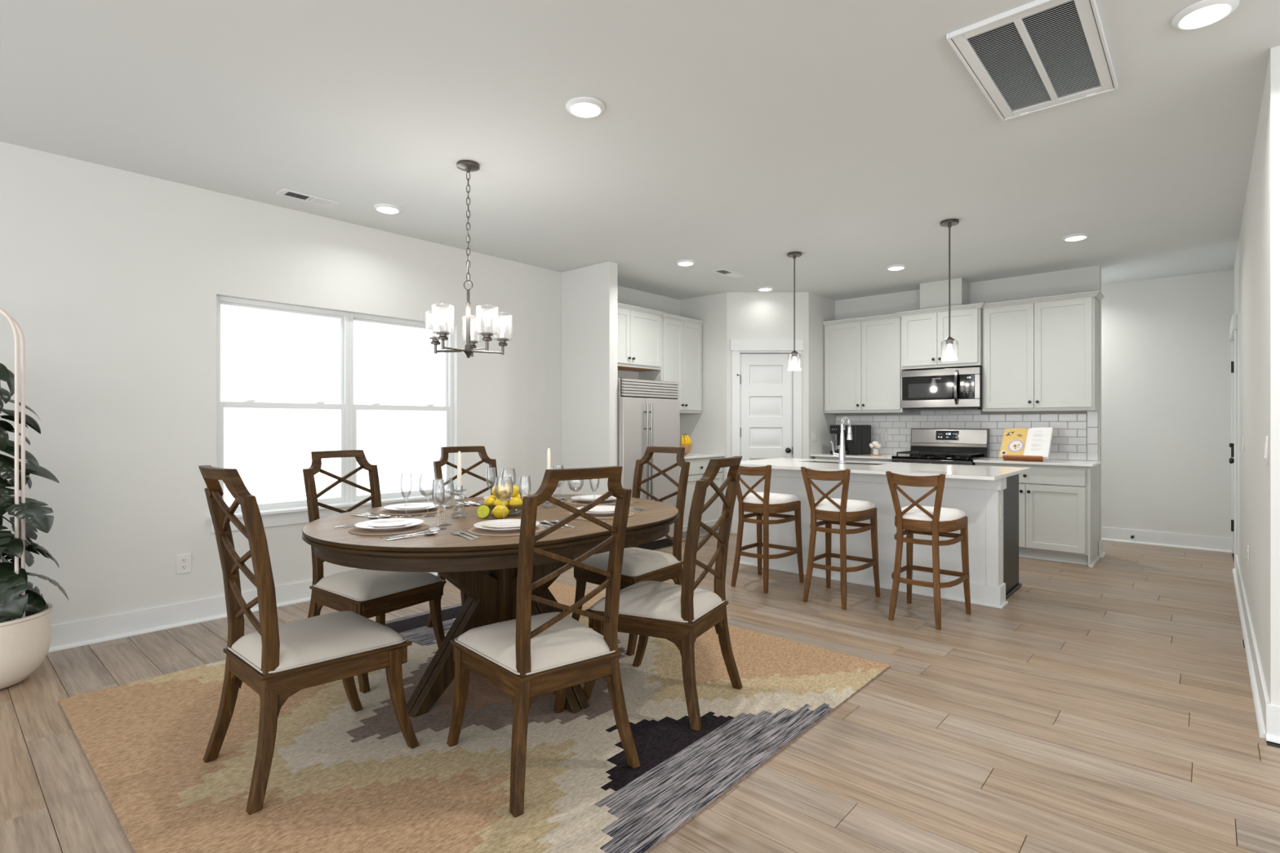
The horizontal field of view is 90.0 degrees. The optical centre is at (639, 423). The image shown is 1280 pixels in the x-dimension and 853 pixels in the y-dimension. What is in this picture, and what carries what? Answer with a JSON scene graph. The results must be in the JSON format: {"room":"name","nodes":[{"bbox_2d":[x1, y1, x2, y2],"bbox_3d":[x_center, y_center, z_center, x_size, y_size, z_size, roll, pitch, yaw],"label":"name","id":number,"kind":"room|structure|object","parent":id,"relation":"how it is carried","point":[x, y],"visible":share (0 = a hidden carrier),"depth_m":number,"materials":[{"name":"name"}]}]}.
{"room":"dining room","nodes":[
{"label":"dining room","id":0,"kind":"room"},
{"bbox_2d":[0,141,679,625],"bbox_3d":[-1.867,-0.118,5.202,0.160,2.740,11.900,0,0,42],"label":"wall","id":1,"kind":"structure","parent":0,"point":[111,278],"depth_m":3.91,"materials":[{"name":"paint"}]},
{"bbox_2d":[176,553,191,573],"bbox_3d":[-2.837,0.874,3.983,0.009,0.120,0.078,0,0,42],"label":"outlet","id":2,"kind":"object","parent":1,"relation":"attached to","point":[184,562],"visible":1,"depth_m":3.98,"materials":[{"name":"white plastic"}]},
{"bbox_2d":[48,572,437,652],"bbox_3d":[-3.223,1.182,3.530,0.032,0.140,7.400,0,0,42],"label":"baseboard","id":3,"kind":"structure","parent":1,"relation":"attached to","point":[71,634],"depth_m":3.86,"materials":[{"name":"paint"}]},
{"bbox_2d":[216,295,349,512],"bbox_3d":[-2.500,-0.111,4.505,0.070,1.445,0.878,0,0,42],"label":"window","id":4,"kind":"structure","parent":1,"relation":"in","point":[344,317],"depth_m":4.55,"materials":[{"name":"paint"}]},
{"bbox_2d":[208,492,466,533],"bbox_3d":[-2.164,0.647,4.803,0.185,0.110,1.860,0,0,42],"label":"trim","id":5,"kind":"structure","parent":1,"relation":"attached to","point":[293,515],"depth_m":4.49,"materials":[{"name":"paint"}]},
{"bbox_2d":[349,312,453,502],"bbox_3d":[-1.916,-0.111,5.162,0.070,1.445,0.882,0,0,42],"label":"window","id":6,"kind":"structure","parent":1,"relation":"in","point":[447,408],"depth_m":5.10,"materials":[{"name":"paint"}]},
{"bbox_2d":[617,302,663,371],"bbox_3d":[-0.218,-0.888,6.653,0.380,0.628,1.030,0,0,42],"label":"upper cabinet","id":7,"kind":"object","parent":1,"relation":"attached to","point":[639,329],"visible":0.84,"depth_m":6.67,"materials":[{"name":"paint"}]},
{"bbox_2d":[638,313,704,413],"bbox_3d":[0.371,-0.655,7.316,0.380,1.074,0.735,0,0,42],"label":"upper cabinet","id":8,"kind":"object","parent":1,"relation":"attached to","point":[681,336],"visible":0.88,"depth_m":7.20,"materials":[{"name":"paint"}]},
{"bbox_2d":[560,261,617,494],"bbox_3d":[-0.493,-0.118,6.129,0.665,2.740,0.112,0,0,42],"label":"wall partition","id":9,"kind":"structure","parent":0,"point":[588,294],"depth_m":6.03,"materials":[{"name":"paint"}]},
{"bbox_2d":[0,0,1279,300],"bbox_3d":[1.636,-1.538,2.091,9.530,0.100,11.900,0,0,42],"label":"ceiling","id":10,"kind":"structure","parent":0,"point":[740,136],"depth_m":3.21,"materials":[{"name":"paint"}]},
{"bbox_2d":[275,188,341,208],"bbox_3d":[-2.189,-1.482,4.230,0.140,0.011,0.360,0,0,42],"label":"ceiling vent","id":11,"kind":"object","parent":10,"relation":"in","point":[284,192],"visible":1,"depth_m":4.22,"materials":[{"name":"metal"}]},
{"bbox_2d":[373,203,401,213],"bbox_3d":[-1.743,-1.476,4.423,0.184,0.025,0.184,0,0,42],"label":"recessed light","id":12,"kind":"object","parent":10,"relation":"in","point":[386,208],"visible":1,"depth_m":4.38,"materials":[{"name":"paint"}]},
{"bbox_2d":[425,160,512,358],"bbox_3d":[-0.978,-0.931,3.665,0.484,1.114,0.496,0,0,42],"label":"chandelier","id":13,"kind":"object","parent":10,"relation":"hanging from","point":[468,326],"visible":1,"depth_m":3.67,"materials":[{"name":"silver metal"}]},
{"bbox_2d":[565,97,604,118],"bbox_3d":[-0.257,-1.476,3.009,0.184,0.025,0.184,0,0,42],"label":"recessed light","id":14,"kind":"object","parent":10,"relation":"in","point":[580,107],"visible":1,"depth_m":2.98,"materials":[{"name":"paint"}]},
{"bbox_2d":[675,259,695,266],"bbox_3d":[0.421,-1.476,5.911,0.184,0.025,0.184,0,0,42],"label":"recessed light","id":15,"kind":"object","parent":10,"relation":"in","point":[682,262],"visible":1,"depth_m":5.86,"materials":[{"name":"paint"}]},
{"bbox_2d":[711,268,746,278],"bbox_3d":[0.884,-1.482,6.343,0.140,0.011,0.420,0,0,42],"label":"ceiling vent","id":16,"kind":"object","parent":10,"relation":"in","point":[722,271],"visible":1,"depth_m":6.32,"materials":[{"name":"metal"}]},
{"bbox_2d":[786,251,801,370],"bbox_3d":[1.353,-0.976,5.606,0.126,1.024,0.125,0,0,42],"label":"pendant lamp","id":17,"kind":"object","parent":10,"relation":"hanging from","point":[793,255],"visible":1,"depth_m":5.60,"materials":[{"name":"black metal"}]},
{"bbox_2d":[885,264,906,270],"bbox_3d":[2.436,-1.476,6.088,0.184,0.025,0.184,0,0,42],"label":"recessed light","id":18,"kind":"object","parent":10,"relation":"in","point":[895,267],"visible":1,"depth_m":6.04,"materials":[{"name":"paint"}]},
{"bbox_2d":[940,218,959,360],"bbox_3d":[2.281,-0.976,4.715,0.126,1.024,0.125,0,0,42],"label":"pendant lamp","id":19,"kind":"object","parent":10,"relation":"hanging from","point":[948,223],"visible":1,"depth_m":4.71,"materials":[{"name":"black metal"}]},
{"bbox_2d":[946,0,1118,121],"bbox_3d":[1.636,-1.476,2.630,0.453,0.024,0.893,0,0,42],"label":"ceiling vent","id":20,"kind":"object","parent":10,"relation":"in","point":[1037,55],"visible":1,"depth_m":2.58,"materials":[{"name":"metal"}]},
{"bbox_2d":[1062,233,1089,241],"bbox_3d":[3.473,-1.476,5.101,0.184,0.025,0.184,0,0,42],"label":"recessed light","id":21,"kind":"object","parent":10,"relation":"in","point":[1077,237],"visible":1,"depth_m":5.06,"materials":[{"name":"paint"}]},
{"bbox_2d":[1171,0,1239,30],"bbox_3d":[2.044,-1.476,2.317,0.184,0.025,0.184,0,0,42],"label":"recessed light","id":22,"kind":"object","parent":10,"relation":"in","point":[1203,13],"visible":1,"depth_m":2.30,"materials":[{"name":"paint"}]},
{"bbox_2d":[0,532,1279,852],"bbox_3d":[1.647,1.312,2.081,9.500,0.120,11.900,0,0,42],"label":"floor","id":23,"kind":"structure","parent":0,"point":[1108,706],"depth_m":2.62,"materials":[{"name":"wood"}]},
{"bbox_2d":[0,601,53,688],"bbox_3d":[-3.124,1.083,3.048,0.484,0.338,0.484,0,0,42],"label":"planter","id":24,"kind":"object","parent":23,"relation":"on","point":[24,642],"visible":0.72,"depth_m":3.01,"materials":[{"name":"ceramic"}]},
{"bbox_2d":[0,307,25,619],"bbox_3d":[-3.124,0.191,3.048,0.368,1.522,0.057,0,0,0],"label":"trellis","id":25,"kind":"object","parent":24,"relation":"in","point":[14,324],"visible":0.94,"depth_m":3.03,"materials":[{"name":"paint"}]},
{"bbox_2d":[0,363,69,622],"bbox_3d":[-3.091,0.327,3.015,0.480,1.336,0.592,0,0,42],"label":"climbing plant","id":26,"kind":"object","parent":24,"relation":"in","point":[12,606],"visible":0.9,"depth_m":3.05,"materials":[{"name":"green plant"}]},
{"bbox_2d":[58,581,890,852],"bbox_3d":[-0.663,1.247,3.079,2.640,0.010,2.895,0,0,42],"label":"rug","id":27,"kind":"object","parent":23,"relation":"on","point":[342,780],"visible":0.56,"depth_m":2.41,"materials":[{"name":"fabric"}]},
{"bbox_2d":[198,465,419,814],"bbox_3d":[-1.250,0.696,2.388,0.504,1.092,0.646,0,0,42],"label":"dining chair","id":28,"kind":"object","parent":27,"relation":"on","point":[277,661],"visible":1,"depth_m":2.26,"materials":[{"name":"brown wood"}]},
{"bbox_2d":[302,449,446,693],"bbox_3d":[-1.404,0.696,3.327,0.646,1.092,0.504,0,0,33],"label":"dining chair","id":29,"kind":"object","parent":27,"relation":"on","point":[368,593],"visible":0.7,"depth_m":3.25,"materials":[{"name":"brown wood"}]},
{"bbox_2d":[426,445,497,626],"bbox_3d":[-0.950,0.696,3.884,0.504,1.092,0.646,0,0,-40],"label":"dining chair","id":30,"kind":"object","parent":27,"relation":"on","point":[437,464],"visible":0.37,"depth_m":4.05,"materials":[{"name":"brown wood"}]},
{"bbox_2d":[302,493,678,717],"bbox_3d":[-0.642,0.841,3.118,1.430,0.802,1.801,0,0,42],"label":"dining table","id":31,"kind":"object","parent":27,"relation":"on","point":[484,568],"visible":0.64,"depth_m":2.76,"materials":[{"name":"brown wood"}]},
{"bbox_2d":[348,523,429,535],"bbox_3d":[-1.042,0.438,2.663,0.314,0.003,0.314,0,0,42],"label":"placemat","id":32,"kind":"object","parent":31,"relation":"on","point":[357,531],"visible":0.45,"depth_m":2.59,"materials":[{"name":"fabric"}]},
{"bbox_2d":[354,518,423,531],"bbox_3d":[-1.042,0.425,2.663,0.268,0.022,0.268,0,0,42],"label":"dinner plate","id":33,"kind":"object","parent":32,"relation":"on","point":[417,522],"visible":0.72,"depth_m":2.61,"materials":[{"name":"ceramic"}]},
{"bbox_2d":[363,518,415,528],"bbox_3d":[-1.042,0.420,2.663,0.202,0.018,0.202,0,0,42],"label":"plate","id":34,"kind":"object","parent":33,"relation":"on","point":[392,522],"visible":0.95,"depth_m":2.70,"materials":[{"name":"ceramic"}]},
{"bbox_2d":[398,472,413,517],"bbox_3d":[-1.099,0.337,3.007,0.068,0.205,0.068,0,0,42],"label":"champagne flute","id":35,"kind":"object","parent":31,"relation":"on","point":[410,473],"visible":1,"depth_m":3.00,"materials":[{"name":"glass"}]},
{"bbox_2d":[378,506,444,515],"bbox_3d":[-1.140,0.438,3.205,0.314,0.003,0.314,0,0,42],"label":"placemat","id":36,"kind":"object","parent":31,"relation":"on","point":[386,512],"visible":0.46,"depth_m":3.14,"materials":[{"name":"fabric"}]},
{"bbox_2d":[383,502,439,512],"bbox_3d":[-1.140,0.425,3.205,0.268,0.022,0.268,0,0,42],"label":"dinner plate","id":37,"kind":"object","parent":36,"relation":"on","point":[388,507],"visible":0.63,"depth_m":3.13,"materials":[{"name":"ceramic"}]},
{"bbox_2d":[391,502,433,509],"bbox_3d":[-1.140,0.420,3.205,0.202,0.018,0.202,0,0,42],"label":"plate","id":38,"kind":"object","parent":37,"relation":"on","point":[411,505],"visible":0.84,"depth_m":3.24,"materials":[{"name":"ceramic"}]},
{"bbox_2d":[418,473,436,516],"bbox_3d":[-1.004,0.340,3.031,0.083,0.200,0.083,0,0,42],"label":"wine glass","id":39,"kind":"object","parent":31,"relation":"on","point":[423,493],"visible":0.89,"depth_m":3.02,"materials":[{"name":"glass"}]},
{"bbox_2d":[430,479,446,529],"bbox_3d":[-0.840,0.337,2.664,0.068,0.205,0.068,0,0,42],"label":"champagne flute","id":40,"kind":"object","parent":31,"relation":"on","point":[433,480],"visible":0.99,"depth_m":2.66,"materials":[{"name":"glass"}]},
{"bbox_2d":[434,478,454,526],"bbox_3d":[-0.844,0.340,2.762,0.083,0.200,0.083,0,0,42],"label":"wine glass","id":41,"kind":"object","parent":31,"relation":"on","point":[436,488],"visible":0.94,"depth_m":2.75,"materials":[{"name":"glass"}]},
{"bbox_2d":[451,485,466,518],"bbox_3d":[-0.843,0.366,2.989,0.070,0.148,0.070,0,0,22],"label":"candle holder","id":42,"kind":"object","parent":31,"relation":"on","point":[455,515],"visible":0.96,"depth_m":3.00,"materials":[{"name":"clear glass"}]},
{"bbox_2d":[457,450,462,489],"bbox_3d":[-0.843,0.216,2.989,0.022,0.190,0.022,0,0,42],"label":"taper candle","id":43,"kind":"object","parent":42,"relation":"on","point":[459,455],"visible":1,"depth_m":2.98,"materials":[{"name":"wax"}]},
{"bbox_2d":[476,505,490,518],"bbox_3d":[-0.722,0.410,2.972,0.061,0.060,0.048,0,0,15],"label":"lime","id":44,"kind":"object","parent":31,"relation":"on","point":[483,511],"visible":1,"depth_m":2.96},
{"bbox_2d":[492,505,509,518],"bbox_3d":[-0.643,0.408,2.951,0.068,0.062,0.066,0,0,20],"label":"lemon","id":45,"kind":"object","parent":31,"relation":"on","point":[497,511],"visible":0.99,"depth_m":2.93,"materials":[{"name":"food"}]},
{"bbox_2d":[480,501,522,515],"bbox_3d":[-0.647,0.412,3.109,0.248,0.056,0.248,0,0,42],"label":"fruit bowl","id":46,"kind":"object","parent":31,"relation":"on","point":[513,509],"visible":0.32,"depth_m":3.02,"materials":[{"name":"glass"}]},
{"bbox_2d":[494,476,513,519],"bbox_3d":[-0.607,0.340,2.856,0.083,0.200,0.083,0,0,42],"label":"wine glass","id":47,"kind":"object","parent":31,"relation":"on","point":[503,500],"visible":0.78,"depth_m":2.84,"materials":[{"name":"glass"}]},
{"bbox_2d":[467,524,545,536],"bbox_3d":[-0.549,0.438,2.643,0.314,0.003,0.314,0,0,42],"label":"placemat","id":48,"kind":"object","parent":31,"relation":"on","point":[475,531],"visible":0.39,"depth_m":2.56,"materials":[{"name":"fabric"}]},
{"bbox_2d":[473,519,539,532],"bbox_3d":[-0.549,0.425,2.643,0.268,0.022,0.268,0,0,42],"label":"dinner plate","id":49,"kind":"object","parent":48,"relation":"on","point":[479,525],"visible":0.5,"depth_m":2.57,"materials":[{"name":"ceramic"}]},
{"bbox_2d":[482,519,520,528],"bbox_3d":[-0.549,0.420,2.643,0.202,0.018,0.202,0,0,42],"label":"plate","id":50,"kind":"object","parent":49,"relation":"on","point":[504,523],"visible":0.74,"depth_m":2.68,"materials":[{"name":"ceramic"}]},
{"bbox_2d":[500,468,515,486],"bbox_3d":[-0.696,0.340,3.381,0.083,0.200,0.083,0,0,42],"label":"wine glass","id":51,"kind":"object","parent":31,"relation":"on","point":[503,484],"visible":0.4,"depth_m":3.36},
{"bbox_2d":[519,475,530,501],"bbox_3d":[-0.510,0.337,2.841,0.068,0.205,0.068,0,0,42],"label":"champagne flute","id":52,"kind":"object","parent":31,"relation":"on","point":[529,477],"visible":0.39,"depth_m":2.83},
{"bbox_2d":[567,480,583,507],"bbox_3d":[-0.328,0.340,3.266,0.083,0.200,0.083,0,0,42],"label":"wine glass","id":53,"kind":"object","parent":31,"relation":"on","point":[575,490],"visible":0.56,"depth_m":3.25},
{"bbox_2d":[567,498,616,505],"bbox_3d":[-0.252,0.438,3.580,0.314,0.003,0.314,0,0,42],"label":"placemat","id":54,"kind":"object","parent":31,"relation":"on","point":[571,501],"visible":0.26,"depth_m":3.49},
{"bbox_2d":[571,494,616,502],"bbox_3d":[-0.252,0.425,3.580,0.268,0.022,0.268,0,0,42],"label":"dinner plate","id":55,"kind":"object","parent":54,"relation":"on","point":[573,497],"visible":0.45,"depth_m":3.51,"materials":[{"name":"ceramic"}]},
{"bbox_2d":[577,494,613,500],"bbox_3d":[-0.252,0.420,3.580,0.202,0.018,0.202,0,0,42],"label":"plate","id":56,"kind":"object","parent":55,"relation":"on","point":[588,497],"visible":0.67,"depth_m":3.62,"materials":[{"name":"ceramic"}]},
{"bbox_2d":[568,511,634,519],"bbox_3d":[-0.185,0.438,3.098,0.314,0.003,0.314,0,0,42],"label":"placemat","id":57,"kind":"object","parent":31,"relation":"on","point":[630,513],"visible":0.23,"depth_m":3.00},
{"bbox_2d":[575,505,614,515],"bbox_3d":[-0.185,0.425,3.098,0.268,0.022,0.268,0,0,42],"label":"dinner plate","id":58,"kind":"object","parent":57,"relation":"on","point":[578,508],"visible":0.36,"depth_m":3.00,"materials":[{"name":"ceramic"}]},
{"bbox_2d":[586,505,615,512],"bbox_3d":[-0.185,0.420,3.098,0.202,0.018,0.202,0,0,42],"label":"plate","id":59,"kind":"object","parent":58,"relation":"on","point":[599,508],"visible":0.66,"depth_m":3.13,"materials":[{"name":"ceramic"}]},
{"bbox_2d":[446,466,640,817],"bbox_3d":[-0.354,0.696,2.373,0.504,1.092,0.646,0,0,-37],"label":"dining chair","id":60,"kind":"object","parent":27,"relation":"on","point":[527,656],"visible":1,"depth_m":2.23,"materials":[{"name":"brown wood"}]},
{"bbox_2d":[571,446,690,656],"bbox_3d":[-0.026,0.696,3.819,0.504,1.092,0.646,0,0,42],"label":"dining chair","id":61,"kind":"object","parent":27,"relation":"on","point":[638,564],"visible":0.67,"depth_m":3.77,"materials":[{"name":"brown wood"}]},
{"bbox_2d":[582,456,742,731],"bbox_3d":[0.132,0.696,2.923,0.646,1.092,0.504,0,0,30],"label":"dining chair","id":62,"kind":"object","parent":27,"relation":"on","point":[677,614],"visible":0.98,"depth_m":2.77,"materials":[{"name":"brown wood"}]},
{"bbox_2d":[617,377,679,550],"bbox_3d":[-0.118,0.416,6.460,0.766,1.672,0.855,0,0,42],"label":"fridge","id":63,"kind":"object","parent":23,"relation":"on","point":[649,411],"visible":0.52,"depth_m":6.18,"materials":[{"name":"silver metal"}]},
{"bbox_2d":[680,456,722,540],"bbox_3d":[0.441,0.815,7.154,0.640,0.874,0.895,0,0,42],"label":"base cabinet","id":64,"kind":"object","parent":23,"relation":"on","point":[698,466],"visible":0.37,"depth_m":7.02,"materials":[{"name":"paint"}]},
{"bbox_2d":[684,453,724,458],"bbox_3d":[0.427,0.366,7.172,0.654,0.022,0.904,0,0,42],"label":"countertop","id":65,"kind":"structure","parent":64,"relation":"on","point":[690,455],"depth_m":7.14,"materials":[{"name":"stone"}]},
{"bbox_2d":[680,444,692,454],"bbox_3d":[0.486,0.298,7.205,0.200,0.113,0.200,0,0,42],"label":"fruit bowl","id":66,"kind":"object","parent":65,"relation":"on","point":[687,447],"visible":0.35,"depth_m":7.13,"materials":[{"name":"brown wood"}]},
{"bbox_2d":[680,434,691,444],"bbox_3d":[0.521,0.218,7.179,0.091,0.196,0.171,0,0,42],"label":"banana bunch","id":67,"kind":"object","parent":66,"relation":"in","point":[686,440],"visible":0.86,"depth_m":7.14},
{"bbox_2d":[731,464,804,593],"bbox_3d":[0.976,0.779,4.992,0.406,0.945,0.503,0,0,42],"label":"bar stool","id":68,"kind":"object","parent":23,"relation":"on","point":[766,504],"visible":0.93,"depth_m":4.88,"materials":[{"name":"brown wood"}]},
{"bbox_2d":[800,466,879,609],"bbox_3d":[1.420,0.779,4.574,0.406,0.945,0.503,0,0,42],"label":"bar stool","id":69,"kind":"object","parent":23,"relation":"on","point":[843,512],"visible":1,"depth_m":4.47,"materials":[{"name":"brown wood"}]},
{"bbox_2d":[739,468,1022,608],"bbox_3d":[1.899,0.811,5.312,2.137,0.882,0.783,0,0,42],"label":"kitchen island","id":70,"kind":"object","parent":23,"relation":"on","point":[993,543],"visible":0.59,"depth_m":4.78,"materials":[{"name":"paint"}]},
{"bbox_2d":[739,457,1031,479],"bbox_3d":[1.849,0.356,5.268,2.170,0.023,1.135,0,0,42],"label":"island countertop","id":71,"kind":"structure","parent":70,"relation":"on","point":[952,471],"depth_m":4.92,"materials":[{"name":"stone"}]},
{"bbox_2d":[830,416,852,464],"bbox_3d":[1.713,0.144,5.442,0.169,0.402,0.143,0,0,-40],"label":"faucet","id":72,"kind":"object","parent":71,"relation":"on","point":[842,455],"visible":1,"depth_m":5.37,"materials":[{"name":"silver metal"}]},
{"bbox_2d":[808,461,885,465],"bbox_3d":[1.799,0.461,5.641,0.718,0.214,0.343,0,0,42],"label":"sink","id":73,"kind":"object","parent":71,"relation":"in","point":[808,461],"visible":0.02,"depth_m":5.78,"materials":[{"name":"silver metal"}]},
{"bbox_2d":[814,456,892,462],"bbox_3d":[2.501,0.815,7.207,0.890,0.874,0.620,0,0,42],"label":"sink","id":74,"kind":"object","parent":71,"relation":"in","point":[815,457],"visible":0.03,"depth_m":6.97,"materials":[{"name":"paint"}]},
{"bbox_2d":[810,453,900,459],"bbox_3d":[2.498,0.366,7.224,0.921,0.022,0.652,0,0,42],"label":"countertop","id":75,"kind":"structure","parent":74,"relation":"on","point":[887,456],"depth_m":6.96,"materials":[{"name":"stone"}]},
{"bbox_2d":[830,425,871,455],"bbox_3d":[2.412,0.188,7.332,0.372,0.335,0.315,0,0,-42],"label":"coffee machine","id":76,"kind":"object","parent":75,"relation":"on","point":[860,442],"visible":0.77,"depth_m":7.21,"materials":[{"name":"black plastic"}]},
{"bbox_2d":[830,449,848,454],"bbox_3d":[2.298,0.333,7.288,0.140,0.045,0.215,0,0,-42],"label":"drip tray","id":77,"kind":"object","parent":76,"relation":"on","point":[836,451],"depth_m":7.26,"materials":[{"name":"silver metal"}]},
{"bbox_3d":[2.608,0.349,7.072,0.120,0.012,0.120,0,0,42],"label":"coaster","id":78,"kind":"object","parent":75,"relation":"on","visible":0},
{"bbox_2d":[869,440,881,454],"bbox_3d":[2.610,0.270,7.076,0.135,0.147,0.120,0,0,42],"label":"vase","id":79,"kind":"object","parent":78,"relation":"on","point":[874,444],"visible":1,"depth_m":7.04,"materials":[{"name":"ceramic"}]},
{"bbox_2d":[885,471,971,630],"bbox_3d":[1.859,0.779,4.155,0.406,0.945,0.503,0,0,42],"label":"bar stool","id":80,"kind":"object","parent":23,"relation":"on","point":[936,521],"visible":1,"depth_m":4.04,"materials":[{"name":"brown wood"}]},
{"bbox_2d":[891,428,989,465],"bbox_3d":[3.103,0.641,6.628,0.772,1.162,0.722,0,0,42],"label":"range","id":81,"kind":"object","parent":23,"relation":"on","point":[962,446],"visible":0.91,"depth_m":6.70,"materials":[{"name":"silver metal"}]},
{"bbox_2d":[891,453,989,461],"bbox_3d":[3.118,0.353,6.645,0.772,0.026,0.637,0,0,42],"label":"cooktop","id":82,"kind":"object","parent":81,"relation":"in","point":[909,457],"depth_m":6.49,"materials":[{"name":"black metal"}]},
{"bbox_2d":[974,462,1100,567],"bbox_3d":[3.777,0.815,6.093,0.938,0.874,0.649,0,0,42],"label":"base cabinet","id":83,"kind":"object","parent":23,"relation":"on","point":[1059,505],"visible":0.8,"depth_m":5.77,"materials":[{"name":"paint"}]},
{"bbox_2d":[973,457,1102,466],"bbox_3d":[3.777,0.366,6.089,0.947,0.022,0.652,0,0,42],"label":"countertop","id":84,"kind":"structure","parent":83,"relation":"on","point":[997,460],"depth_m":5.92,"materials":[{"name":"stone"}]},
{"bbox_2d":[1002,454,1043,462],"bbox_3d":[3.659,0.244,6.064,0.320,0.219,0.364,0,0,42],"label":"book stand","id":85,"kind":"object","parent":84,"relation":"on","point":[1006,457],"visible":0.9,"depth_m":5.94,"materials":[{"name":"brown wood"}]},
{"bbox_2d":[998,427,1053,459],"bbox_3d":[3.643,0.184,6.046,0.408,0.290,0.265,0,0,42],"label":"cookbook","id":86,"kind":"object","parent":85,"relation":"on","point":[1037,442],"visible":1,"depth_m":6.03,"materials":[{"name":"paper"}]},
{"bbox_2d":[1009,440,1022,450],"bbox_3d":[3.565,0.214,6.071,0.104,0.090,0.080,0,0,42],"label":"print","id":87,"kind":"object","parent":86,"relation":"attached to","point":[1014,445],"depth_m":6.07},
{"bbox_2d":[1008,440,1023,452],"bbox_3d":[3.565,0.214,6.071,0.132,0.112,0.100,0,0,42],"label":"print","id":88,"kind":"object","parent":86,"relation":"attached to","point":[1014,446],"depth_m":6.07},
{"bbox_2d":[680,292,726,530],"bbox_3d":[0.769,-0.118,7.542,0.676,2.740,0.100,0,0,42],"label":"wall","id":89,"kind":"structure","parent":0,"point":[706,430],"depth_m":7.42,"materials":[{"name":"paint"}]},
{"bbox_2d":[726,292,808,533],"bbox_3d":[1.452,-0.118,7.325,0.925,2.740,0.110,0,0,1],"label":"wall","id":90,"kind":"structure","parent":0,"point":[749,315],"depth_m":7.27,"materials":[{"name":"paint"}]},
{"bbox_2d":[729,338,804,533],"bbox_3d":[1.439,0.148,7.298,0.826,2.207,0.145,0,0,1],"label":"door","id":91,"kind":"structure","parent":90,"relation":"in","point":[762,384],"depth_m":7.29,"materials":[{"name":"paint"}]},
{"bbox_2d":[808,292,835,458],"bbox_3d":[2.101,-0.118,7.556,0.110,2.740,0.690,0,0,42],"label":"wall","id":92,"kind":"structure","parent":0,"point":[821,308],"depth_m":7.46,"materials":[{"name":"paint"}]},
{"bbox_2d":[835,265,1101,541],"bbox_3d":[3.348,-0.118,6.983,2.735,2.740,0.131,0,0,42],"label":"wall","id":93,"kind":"structure","parent":0,"point":[1077,434],"depth_m":6.58,"materials":[{"name":"tile"}]},
{"bbox_2d":[822,313,911,413],"bbox_3d":[2.594,-0.655,7.339,0.905,1.074,0.360,0,0,42],"label":"upper cabinet","id":94,"kind":"object","parent":93,"relation":"attached to","point":[863,370],"visible":0.94,"depth_m":7.20,"materials":[{"name":"paint"}]},
{"bbox_2d":[895,302,985,370],"bbox_3d":[3.206,-0.885,6.755,0.855,0.614,0.420,0,0,42],"label":"upper cabinet","id":95,"kind":"object","parent":93,"relation":"attached to","point":[923,331],"visible":0.91,"depth_m":6.61,"materials":[{"name":"paint"}]},
{"bbox_2d":[901,366,982,410],"bbox_3d":[3.198,-0.350,6.730,0.766,0.419,0.444,0,0,42],"label":"microwave","id":96,"kind":"object","parent":95,"relation":"attached to","point":[949,388],"visible":1,"depth_m":6.58,"materials":[{"name":"silver metal"}]},
{"bbox_2d":[920,277,969,309],"bbox_3d":[3.239,-1.341,6.800,0.415,0.293,0.310,0,0,42],"label":"chase","id":97,"kind":"object","parent":93,"relation":"attached to","point":[933,295],"visible":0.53,"depth_m":6.68,"materials":[{"name":"paint"}]},
{"bbox_2d":[982,290,1104,412],"bbox_3d":[3.880,-0.655,6.197,0.965,1.074,0.360,0,0,42],"label":"upper cabinet","id":98,"kind":"object","parent":93,"relation":"attached to","point":[1039,353],"visible":1,"depth_m":6.07,"materials":[{"name":"paint"}]},
{"bbox_2d":[1098,539,1105,558],"bbox_3d":[4.363,1.182,6.042,0.032,0.140,0.230,0,0,42],"label":"baseboard","id":99,"kind":"structure","parent":93,"relation":"attached to","point":[1101,553],"depth_m":6.01,"materials":[{"name":"paint"}]},
{"bbox_2d":[1101,269,1233,537],"bbox_3d":[4.958,-0.118,6.978,2.550,2.740,0.120,0,0,42],"label":"wall","id":100,"kind":"structure","parent":0,"point":[1166,344],"depth_m":6.53,"materials":[{"name":"paint"}]},
{"bbox_2d":[1101,526,1231,552],"bbox_3d":[4.883,1.182,6.943,2.285,0.140,0.032,0,0,42],"label":"baseboard","id":101,"kind":"structure","parent":100,"relation":"attached to","point":[1111,534],"depth_m":6.51,"materials":[{"name":"paint"}]},
{"bbox_2d":[1233,45,1279,705],"bbox_3d":[5.826,-0.118,2.958,4.415,2.740,5.040,0,0,42],"label":"wall","id":102,"kind":"structure","parent":0,"point":[1256,270],"depth_m":3.01,"materials":[{"name":"paint"}]},
{"bbox_2d":[1228,314,1237,568],"bbox_3d":[5.407,0.162,5.811,0.100,2.180,1.030,0,0,42],"label":"door","id":103,"kind":"structure","parent":102,"relation":"in","point":[1233,460],"depth_m":5.45,"materials":[{"name":"paint"}]},
{"bbox_2d":[1232,554,1270,738],"bbox_3d":[3.768,1.182,3.990,0.032,0.140,3.870,0,0,42],"label":"baseboard","id":104,"kind":"structure","parent":102,"relation":"attached to","point":[1259,687],"depth_m":3.23,"materials":[{"name":"paint"}]},
{"bbox_2d":[1263,435,1268,464],"bbox_3d":[2.604,0.112,2.663,0.011,0.115,0.072,0,0,42],"label":"light switch","id":105,"kind":"object","parent":102,"relation":"attached to","point":[1266,444],"visible":1,"depth_m":2.64,"materials":[{"name":"white plastic"}]},
{"bbox_2d":[1266,702,1279,743],"bbox_3d":[3.165,1.182,1.929,1.829,0.140,0.032,0,0,42],"label":"baseboard","id":106,"kind":"structure","parent":102,"relation":"attached to","point":[1273,711],"depth_m":2.52,"materials":[{"name":"paint"}]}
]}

